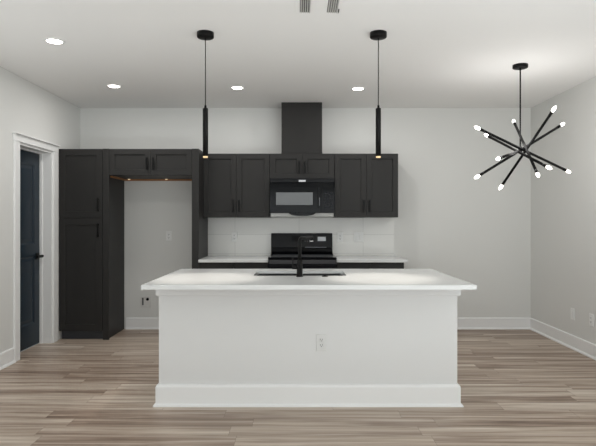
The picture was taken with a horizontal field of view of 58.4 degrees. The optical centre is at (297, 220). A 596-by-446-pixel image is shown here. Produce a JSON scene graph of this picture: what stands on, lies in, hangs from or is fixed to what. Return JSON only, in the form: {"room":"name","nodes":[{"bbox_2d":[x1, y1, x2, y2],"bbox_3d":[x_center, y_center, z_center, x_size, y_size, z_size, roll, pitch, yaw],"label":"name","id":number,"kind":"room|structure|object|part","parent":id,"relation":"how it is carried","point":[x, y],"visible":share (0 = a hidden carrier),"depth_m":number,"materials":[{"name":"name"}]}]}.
{"room":"kitchen","nodes":[
{"label":"kitchen","id":0,"kind":"room"},
{"bbox_2d":[0,66,79,352],"bbox_3d":[-2.785,-0.032,1.975,0.140,2.758,9.350,0,0,0],"label":"wall","id":1,"kind":"structure","parent":0,"point":[26,108],"depth_m":5.07,"materials":[{"name":"white paint"}]},
{"bbox_2d":[0,347,15,369],"bbox_3d":[-2.700,1.276,1.189,0.030,0.142,7.778,0,0,0],"label":"baseboard","id":2,"kind":"structure","parent":1,"relation":"attached to","point":[7,358],"depth_m":4.95,"materials":[{"name":"white paint"}]},
{"bbox_2d":[20,149,43,351],"bbox_3d":[-2.829,0.297,5.530,0.100,2.080,0.674,0,0,0],"label":"door","id":3,"kind":"structure","parent":1,"relation":"in","point":[29,161],"depth_m":5.65,"materials":[{"name":"blue paint"}]},
{"bbox_3d":[-2.811,0.382,5.770,0.064,0.072,0.146,0,0,0],"label":"handle","id":4,"kind":"part","parent":3,"relation":"part of","materials":[{"name":"black metal"}]},
{"bbox_2d":[12,132,59,361],"bbox_3d":[-2.691,0.250,5.525,0.048,2.194,0.926,0,0,0],"label":"trim","id":5,"kind":"structure","parent":1,"relation":"attached to","point":[18,138],"depth_m":5.16,"materials":[{"name":"white paint"}]},
{"bbox_2d":[20,143,51,343],"bbox_3d":[-2.796,0.292,5.530,0.166,2.110,0.716,0,0,0],"label":"trim","id":6,"kind":"structure","parent":1,"relation":"attached to","point":[45,157],"depth_m":5.87,"materials":[{"name":"white paint"}]},
{"bbox_2d":[0,0,595,107],"bbox_3d":[0.095,-1.471,2.045,5.900,0.120,9.490,0,0,0],"label":"ceiling","id":7,"kind":"structure","parent":0,"point":[434,53],"depth_m":4.46,"materials":[{"name":"white paint"}]},
{"bbox_2d":[43,37,65,44],"bbox_3d":[-1.909,-1.408,4.178,0.160,0.006,0.160,0,0,0],"label":"recessed light","id":8,"kind":"object","parent":7,"relation":"in","point":[56,41],"visible":1,"depth_m":4.17,"materials":[{"name":"white plastic"}]},
{"bbox_2d":[106,84,121,87],"bbox_3d":[-1.923,-1.408,5.570,0.160,0.006,0.160,0,0,0],"label":"recessed light","id":9,"kind":"object","parent":7,"relation":"in","point":[107,85],"visible":1,"depth_m":5.57,"materials":[{"name":"white plastic"}]},
{"bbox_2d":[197,30,213,157],"bbox_3d":[-0.694,-0.943,3.995,0.126,0.937,0.126,0,0,0],"label":"pendant light","id":10,"kind":"object","parent":7,"relation":"hanging from","point":[205,35],"visible":1,"depth_m":3.98,"materials":[{"name":"black metal"}]},
{"bbox_3d":[-0.694,-0.677,3.995,0.040,0.384,0.040,0,0,0],"label":"lamp shade","id":11,"kind":"part","parent":10,"relation":"part of","materials":[{"name":"black metal"}]},
{"bbox_3d":[-0.694,-1.118,3.995,0.007,0.510,0.007,0,0,0],"label":"cord","id":12,"kind":"part","parent":10,"relation":"part of","materials":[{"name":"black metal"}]},
{"bbox_2d":[230,86,244,89],"bbox_3d":[-0.640,-1.408,5.634,0.160,0.006,0.160,0,0,0],"label":"recessed light","id":13,"kind":"object","parent":7,"relation":"in","point":[231,87],"visible":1,"depth_m":5.62,"materials":[{"name":"white plastic"}]},
{"bbox_2d":[295,0,343,13],"bbox_3d":[0.138,-1.402,3.420,0.315,0.018,0.400,0,0,0],"label":"ceiling vent","id":14,"kind":"object","parent":7,"relation":"in","point":[301,6],"visible":1,"depth_m":3.50,"materials":[{"name":"white metal"}]},
{"bbox_2d":[350,87,365,90],"bbox_3d":[0.639,-1.408,5.676,0.160,0.006,0.160,0,0,0],"label":"recessed light","id":15,"kind":"object","parent":7,"relation":"in","point":[352,88],"visible":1,"depth_m":5.66,"materials":[{"name":"white plastic"}]},
{"bbox_2d":[370,30,386,157],"bbox_3d":[0.602,-0.943,3.995,0.126,0.937,0.126,0,0,0],"label":"pendant light","id":16,"kind":"object","parent":7,"relation":"hanging from","point":[378,35],"visible":1,"depth_m":3.98,"materials":[{"name":"black metal"}]},
{"bbox_3d":[0.602,-0.677,3.995,0.040,0.384,0.040,0,0,0],"label":"lamp shade","id":17,"kind":"part","parent":16,"relation":"part of","materials":[{"name":"black metal"}]},
{"bbox_3d":[0.602,-1.118,3.995,0.007,0.510,0.007,0,0,0],"label":"cord","id":18,"kind":"part","parent":16,"relation":"part of","materials":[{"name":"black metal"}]},
{"bbox_2d":[474,63,570,189],"bbox_3d":[1.999,-0.852,4.731,0.747,1.117,0.975,0,0,27],"label":"sputnik chandelier","id":19,"kind":"object","parent":7,"relation":"hanging from","point":[519,66],"visible":1,"depth_m":4.79,"materials":[{"name":"black metal"}]},
{"bbox_3d":[1.846,-0.581,4.627,0.024,0.137,0.513,0,0,40],"label":"rod","id":20,"kind":"part","parent":19,"relation":"part of","materials":[{"name":"black metal"}]},
{"bbox_3d":[1.968,-0.638,4.820,0.276,0.354,0.600,0,0,0],"label":"rod","id":21,"kind":"part","parent":19,"relation":"part of","materials":[{"name":"black metal"}]},
{"bbox_3d":[2.010,-1.028,4.820,0.013,0.721,0.013,0,0,0],"label":"stem","id":22,"kind":"part","parent":19,"relation":"part of","materials":[{"name":"black metal"}]},
{"bbox_3d":[2.017,-0.643,4.820,0.827,0.486,0.297,0,0,0],"label":"rod","id":23,"kind":"part","parent":19,"relation":"part of","materials":[{"name":"black metal"}]},
{"bbox_3d":[2.046,-0.639,4.820,0.879,0.340,0.315,0,0,0],"label":"rod","id":24,"kind":"part","parent":19,"relation":"part of","materials":[{"name":"black metal"}]},
{"bbox_3d":[2.052,-0.677,4.820,0.023,0.539,0.670,0,0,7],"label":"rod","id":25,"kind":"part","parent":19,"relation":"part of","materials":[{"name":"black metal"}]},
{"bbox_3d":[2.064,-0.644,4.820,0.291,0.586,0.376,0,0,0],"label":"rod","id":26,"kind":"part","parent":19,"relation":"part of","materials":[{"name":"black metal"}]},
{"bbox_2d":[0,329,595,445],"bbox_3d":[0.095,1.407,2.045,5.900,0.120,9.490,0,0,0],"label":"floor","id":27,"kind":"structure","parent":0,"point":[520,387],"depth_m":3.81,"materials":[{"name":"brown wood"}]},
{"bbox_2d":[59,149,102,338],"bbox_3d":[-2.462,0.264,6.326,0.497,2.166,0.644,0,0,0],"label":"pantry cabinet","id":28,"kind":"object","parent":27,"relation":"on","point":[80,170],"visible":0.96,"depth_m":6.05,"materials":[{"name":"grey paint"}]},
{"bbox_3d":[-2.462,0.608,6.050,0.492,1.278,0.020,0,0,0],"label":"door","id":29,"kind":"part","parent":28,"relation":"part of","materials":[{"name":"grey paint"}]},
{"bbox_3d":[-2.462,-0.426,6.050,0.492,0.781,0.020,0,0,0],"label":"door","id":30,"kind":"part","parent":28,"relation":"part of","materials":[{"name":"grey paint"}]},
{"bbox_2d":[103,149,123,339],"bbox_3d":[-2.177,0.264,6.342,0.070,2.166,0.612,0,0,0],"label":"end panel","id":31,"kind":"object","parent":27,"relation":"on","point":[113,189],"visible":0.88,"depth_m":6.22,"materials":[{"name":"grey paint"}]},
{"bbox_2d":[192,149,207,268],"bbox_3d":[-1.163,0.264,6.342,0.079,2.166,0.612,0,0,0],"label":"end panel","id":32,"kind":"object","parent":27,"relation":"on","point":[199,223],"visible":0.46,"depth_m":6.04,"materials":[{"name":"grey paint"}]},
{"bbox_2d":[199,262,268,268],"bbox_3d":[-0.730,0.907,6.324,0.784,0.879,0.649,0,0,0],"label":"base cabinet","id":33,"kind":"object","parent":27,"relation":"on","point":[202,265],"visible":0.06,"depth_m":6.04,"materials":[{"name":"grey paint"}]},
{"bbox_3d":[-0.926,0.553,6.045,0.387,0.157,0.020,0,0,0],"label":"drawer","id":34,"kind":"part","parent":33,"relation":"part of","materials":[{"name":"grey paint"}]},
{"bbox_2d":[198,256,268,261],"bbox_3d":[-0.730,0.451,6.322,0.785,0.032,0.653,0,0,0],"label":"countertop","id":35,"kind":"structure","parent":33,"relation":"on","point":[208,258],"depth_m":6.02,"materials":[{"name":"white stone"}]},
{"bbox_3d":[-0.534,0.553,6.045,0.387,0.157,0.020,0,0,0],"label":"drawer","id":36,"kind":"part","parent":33,"relation":"part of","materials":[{"name":"grey paint"}]},
{"bbox_2d":[268,233,336,268],"bbox_3d":[0.049,0.749,6.260,0.772,1.196,0.751,0,0,0],"label":"range","id":37,"kind":"object","parent":27,"relation":"on","point":[317,254],"visible":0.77,"depth_m":6.55,"materials":[{"name":"black metal"}]},
{"bbox_3d":[0.049,0.766,5.966,0.772,0.562,0.043,0,0,0],"label":"oven door","id":38,"kind":"part","parent":37,"relation":"part of","materials":[{"name":"black"}]},
{"bbox_3d":[0.049,0.532,5.916,0.704,0.022,0.063,0,0,0],"label":"handle","id":39,"kind":"part","parent":37,"relation":"part of","materials":[{"name":"black"}]},
{"bbox_2d":[268,254,336,259],"bbox_3d":[0.049,0.419,6.268,0.768,0.029,0.605,0,0,0],"label":"cooktop","id":40,"kind":"object","parent":37,"relation":"in","point":[273,256],"depth_m":5.97,"materials":[{"name":"black glass"}]},
{"bbox_3d":[0.293,0.221,6.576,0.100,0.052,0.015,0,0,0],"label":"label plate","id":41,"kind":"part","parent":37,"relation":"part of","materials":[{"name":"grey"}]},
{"bbox_2d":[153,274,463,406],"bbox_3d":[0.073,0.902,4.295,2.249,0.889,0.880,0,0,0],"label":"kitchen island","id":42,"kind":"object","parent":27,"relation":"on","point":[218,348],"visible":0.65,"depth_m":3.89,"materials":[{"name":"white paint"}]},
{"bbox_3d":[0.073,1.269,4.303,2.217,0.156,0.864,0,0,0],"label":"baseboard","id":43,"kind":"part","parent":42,"relation":"part of","materials":[{"name":"white paint"}]},
{"bbox_3d":[0.073,1.337,4.295,2.249,0.020,0.880,0,0,0],"label":"shoe moulding","id":44,"kind":"part","parent":42,"relation":"part of","materials":[{"name":"white paint"}]},
{"bbox_2d":[141,269,476,289],"bbox_3d":[0.072,0.442,4.160,2.237,0.030,1.220,0,0,0],"label":"island countertop","id":45,"kind":"structure","parent":42,"relation":"on","point":[182,279],"depth_m":3.76,"materials":[{"name":"white stone"}]},
{"bbox_2d":[256,274,343,275],"bbox_3d":[0.017,0.556,4.345,0.723,0.214,0.396,0,0,0],"label":"sink","id":46,"kind":"object","parent":45,"relation":"in","point":[257,274],"visible":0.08,"depth_m":4.54,"materials":[{"name":"silver metal"}]},
{"bbox_3d":[-0.167,0.556,4.345,0.356,0.214,0.396,0,0,0],"label":"bowl","id":47,"kind":"part","parent":46,"relation":"part of","materials":[{"name":"silver metal"}]},
{"bbox_3d":[0.200,0.556,4.345,0.356,0.214,0.396,0,0,0],"label":"bowl","id":48,"kind":"part","parent":46,"relation":"part of","materials":[{"name":"silver metal"}]},
{"bbox_2d":[292,236,313,276],"bbox_3d":[0.054,0.273,4.162,0.080,0.308,0.252,0,0,41],"label":"faucet","id":49,"kind":"object","parent":45,"relation":"on","point":[299,267],"visible":1,"depth_m":4.08,"materials":[{"name":"black metal"}]},
{"bbox_3d":[-0.024,0.324,4.095,0.043,0.094,0.028,0,0,0],"label":"lever","id":50,"kind":"part","parent":49,"relation":"part of","materials":[{"name":"black metal"}]},
{"bbox_3d":[0.061,0.213,4.178,0.027,0.189,0.218,0,0,30],"label":"spout","id":51,"kind":"part","parent":49,"relation":"part of","materials":[{"name":"black metal"}]},
{"bbox_2d":[316,334,325,350],"bbox_3d":[0.170,0.885,3.884,0.072,0.120,0.011,0,0,0],"label":"power outlet","id":52,"kind":"object","parent":42,"relation":"attached to","point":[320,338],"visible":1,"depth_m":3.88,"materials":[{"name":"white plastic"}]},
{"bbox_2d":[336,262,403,268],"bbox_3d":[0.820,0.907,6.324,0.767,0.879,0.649,0,0,0],"label":"base cabinet","id":53,"kind":"object","parent":27,"relation":"on","point":[340,265],"visible":0.06,"depth_m":6.04,"materials":[{"name":"grey paint"}]},
{"bbox_3d":[0.628,0.553,6.045,0.378,0.157,0.020,0,0,0],"label":"drawer","id":54,"kind":"part","parent":53,"relation":"part of","materials":[{"name":"grey paint"}]},
{"bbox_2d":[335,256,407,261],"bbox_3d":[0.838,0.451,6.322,0.805,0.032,0.653,0,0,0],"label":"countertop","id":55,"kind":"structure","parent":53,"relation":"on","point":[339,258],"depth_m":6.02,"materials":[{"name":"white stone"}]},
{"bbox_3d":[1.011,0.553,6.045,0.378,0.157,0.020,0,0,0],"label":"drawer","id":56,"kind":"part","parent":53,"relation":"part of","materials":[{"name":"grey paint"}]},
{"bbox_2d":[80,108,530,328],"bbox_3d":[0.095,-0.032,6.720,5.900,2.758,0.140,0,0,0],"label":"wall","id":57,"kind":"structure","parent":0,"point":[451,222],"depth_m":6.65,"materials":[{"name":"white paint"}]},
{"bbox_2d":[141,296,150,306],"bbox_3d":[-1.896,1.009,6.646,0.124,0.136,0.008,0,0,0],"label":"box","id":58,"kind":"object","parent":57,"relation":"attached to","point":[145,300],"visible":1,"depth_m":6.65,"materials":[{"name":"white paint"}]},
{"bbox_3d":[-1.896,1.005,6.649,0.104,0.108,0.002,0,0,0],"label":"plate","id":59,"kind":"part","parent":58,"relation":"part of","materials":[{"name":"white paint"}]},
{"bbox_2d":[109,149,191,180],"bbox_3d":[-1.683,-0.659,6.326,0.957,0.320,0.644,0,0,0],"label":"upper cabinet","id":60,"kind":"object","parent":57,"relation":"attached to","point":[124,164],"visible":0.98,"depth_m":6.05,"materials":[{"name":"grey paint"}]},
{"bbox_3d":[-1.907,-0.669,6.050,0.466,0.296,0.020,0,0,0],"label":"door","id":61,"kind":"part","parent":60,"relation":"part of","materials":[{"name":"grey paint"}]},
{"bbox_3d":[-1.438,-0.669,6.050,0.466,0.296,0.020,0,0,0],"label":"door","id":62,"kind":"part","parent":60,"relation":"part of","materials":[{"name":"grey paint"}]},
{"bbox_2d":[166,231,171,240],"bbox_3d":[-1.610,0.187,6.644,0.072,0.120,0.011,0,0,0],"label":"power outlet","id":63,"kind":"object","parent":57,"relation":"attached to","point":[168,233],"visible":1,"depth_m":6.64,"materials":[{"name":"white plastic"}]},
{"bbox_2d":[203,154,270,217],"bbox_3d":[-0.729,-0.421,6.456,0.787,0.756,0.384,0,0,0],"label":"upper cabinet","id":64,"kind":"object","parent":57,"relation":"attached to","point":[234,185],"visible":0.96,"depth_m":6.31,"materials":[{"name":"grey paint"}]},
{"bbox_3d":[-0.925,-0.420,6.310,0.390,0.752,0.020,0,0,0],"label":"door","id":65,"kind":"part","parent":64,"relation":"part of","materials":[{"name":"grey paint"}]},
{"bbox_3d":[-0.532,-0.420,6.310,0.390,0.752,0.020,0,0,0],"label":"door","id":66,"kind":"part","parent":64,"relation":"part of","materials":[{"name":"grey paint"}]},
{"bbox_2d":[208,218,393,255],"bbox_3d":[0.037,0.196,6.644,2.319,0.476,0.008,0,0,0],"label":"backsplash","id":67,"kind":"structure","parent":57,"relation":"attached to","point":[253,234],"depth_m":6.64,"materials":[{"name":"white tile"}]},
{"bbox_2d":[231,232,236,241],"bbox_3d":[-0.792,0.197,6.634,0.072,0.120,0.011,0,0,0],"label":"power outlet","id":68,"kind":"object","parent":67,"relation":"attached to","point":[233,234],"visible":1,"depth_m":6.63,"materials":[{"name":"white plastic"}]},
{"bbox_2d":[337,232,342,241],"bbox_3d":[0.524,0.202,6.634,0.072,0.120,0.011,0,0,0],"label":"power outlet","id":69,"kind":"object","parent":67,"relation":"attached to","point":[339,234],"visible":1,"depth_m":6.63,"materials":[{"name":"white plastic"}]},
{"bbox_2d":[354,232,362,241],"bbox_3d":[0.755,0.199,6.633,0.119,0.120,0.012,0,0,0],"label":"switch plate","id":70,"kind":"object","parent":67,"relation":"attached to","point":[358,236],"visible":1,"depth_m":6.63,"materials":[{"name":"white plastic"}]},
{"bbox_2d":[270,154,333,178],"bbox_3d":[0.049,-0.649,6.456,0.764,0.300,0.384,0,0,0],"label":"upper cabinet","id":71,"kind":"object","parent":57,"relation":"attached to","point":[282,166],"visible":1,"depth_m":6.30,"materials":[{"name":"grey paint"}]},
{"bbox_3d":[-0.141,-0.648,6.310,0.378,0.296,0.020,0,0,0],"label":"door","id":72,"kind":"part","parent":71,"relation":"part of","materials":[{"name":"grey paint"}]},
{"bbox_2d":[281,102,321,153],"bbox_3d":[0.045,-1.105,6.487,0.488,0.609,0.321,0,0,0],"label":"chase","id":73,"kind":"object","parent":71,"relation":"on","point":[301,122],"visible":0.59,"depth_m":6.33,"materials":[{"name":"grey paint"}]},
{"bbox_2d":[270,179,334,216],"bbox_3d":[0.049,-0.274,6.416,0.760,0.446,0.440,0,0,0],"label":"microwave","id":74,"kind":"object","parent":71,"relation":"attached to","point":[288,197],"visible":1,"depth_m":6.24,"materials":[{"name":"black metal"}]},
{"bbox_3d":[-0.032,-0.273,6.250,0.599,0.356,0.021,0,0,0],"label":"door","id":75,"kind":"part","parent":74,"relation":"part of","materials":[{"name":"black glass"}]},
{"bbox_3d":[0.349,-0.273,6.250,0.159,0.356,0.021,0,0,0],"label":"control panel","id":76,"kind":"part","parent":74,"relation":"part of","materials":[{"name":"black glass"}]},
{"bbox_3d":[0.239,-0.648,6.310,0.378,0.296,0.020,0,0,0],"label":"door","id":77,"kind":"part","parent":71,"relation":"part of","materials":[{"name":"grey paint"}]},
{"bbox_2d":[126,318,529,328],"bbox_3d":[0.383,1.276,6.635,5.045,0.142,0.030,0,0,0],"label":"baseboard","id":78,"kind":"structure","parent":57,"relation":"attached to","point":[131,323],"depth_m":6.63,"materials":[{"name":"white paint"}]},
{"bbox_2d":[333,154,397,217],"bbox_3d":[0.809,-0.421,6.456,0.753,0.756,0.384,0,0,0],"label":"upper cabinet","id":79,"kind":"object","parent":57,"relation":"attached to","point":[366,185],"visible":0.98,"depth_m":6.31,"materials":[{"name":"grey paint"}]},
{"bbox_3d":[0.622,-0.420,6.310,0.373,0.752,0.020,0,0,0],"label":"door","id":80,"kind":"part","parent":79,"relation":"part of","materials":[{"name":"grey paint"}]},
{"bbox_3d":[0.997,-0.420,6.310,0.373,0.752,0.020,0,0,0],"label":"door","id":81,"kind":"part","parent":79,"relation":"part of","materials":[{"name":"grey paint"}]},
{"bbox_2d":[531,77,595,343],"bbox_3d":[2.975,-0.032,1.975,0.140,2.758,9.350,0,0,0],"label":"wall","id":82,"kind":"structure","parent":0,"point":[563,204],"depth_m":5.79,"materials":[{"name":"white paint"}]},
{"bbox_2d":[530,318,595,359],"bbox_3d":[2.890,1.276,1.975,0.030,0.142,9.350,0,0,0],"label":"baseboard","id":83,"kind":"structure","parent":82,"relation":"attached to","point":[582,346],"depth_m":5.76,"materials":[{"name":"white paint"}]},
{"bbox_2d":[571,308,574,319],"bbox_3d":[2.898,0.982,5.630,0.012,0.120,0.072,0,0,0],"label":"switch plate","id":84,"kind":"object","parent":82,"relation":"attached to","point":[572,309],"visible":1,"depth_m":5.62,"materials":[{"name":"white plastic"}]},
{"bbox_2d":[589,313,593,326],"bbox_3d":[2.899,0.979,5.270,0.011,0.120,0.072,0,0,0],"label":"power outlet","id":85,"kind":"object","parent":82,"relation":"attached to","point":[591,316],"visible":1,"depth_m":5.26,"materials":[{"name":"white plastic"}]}
]}

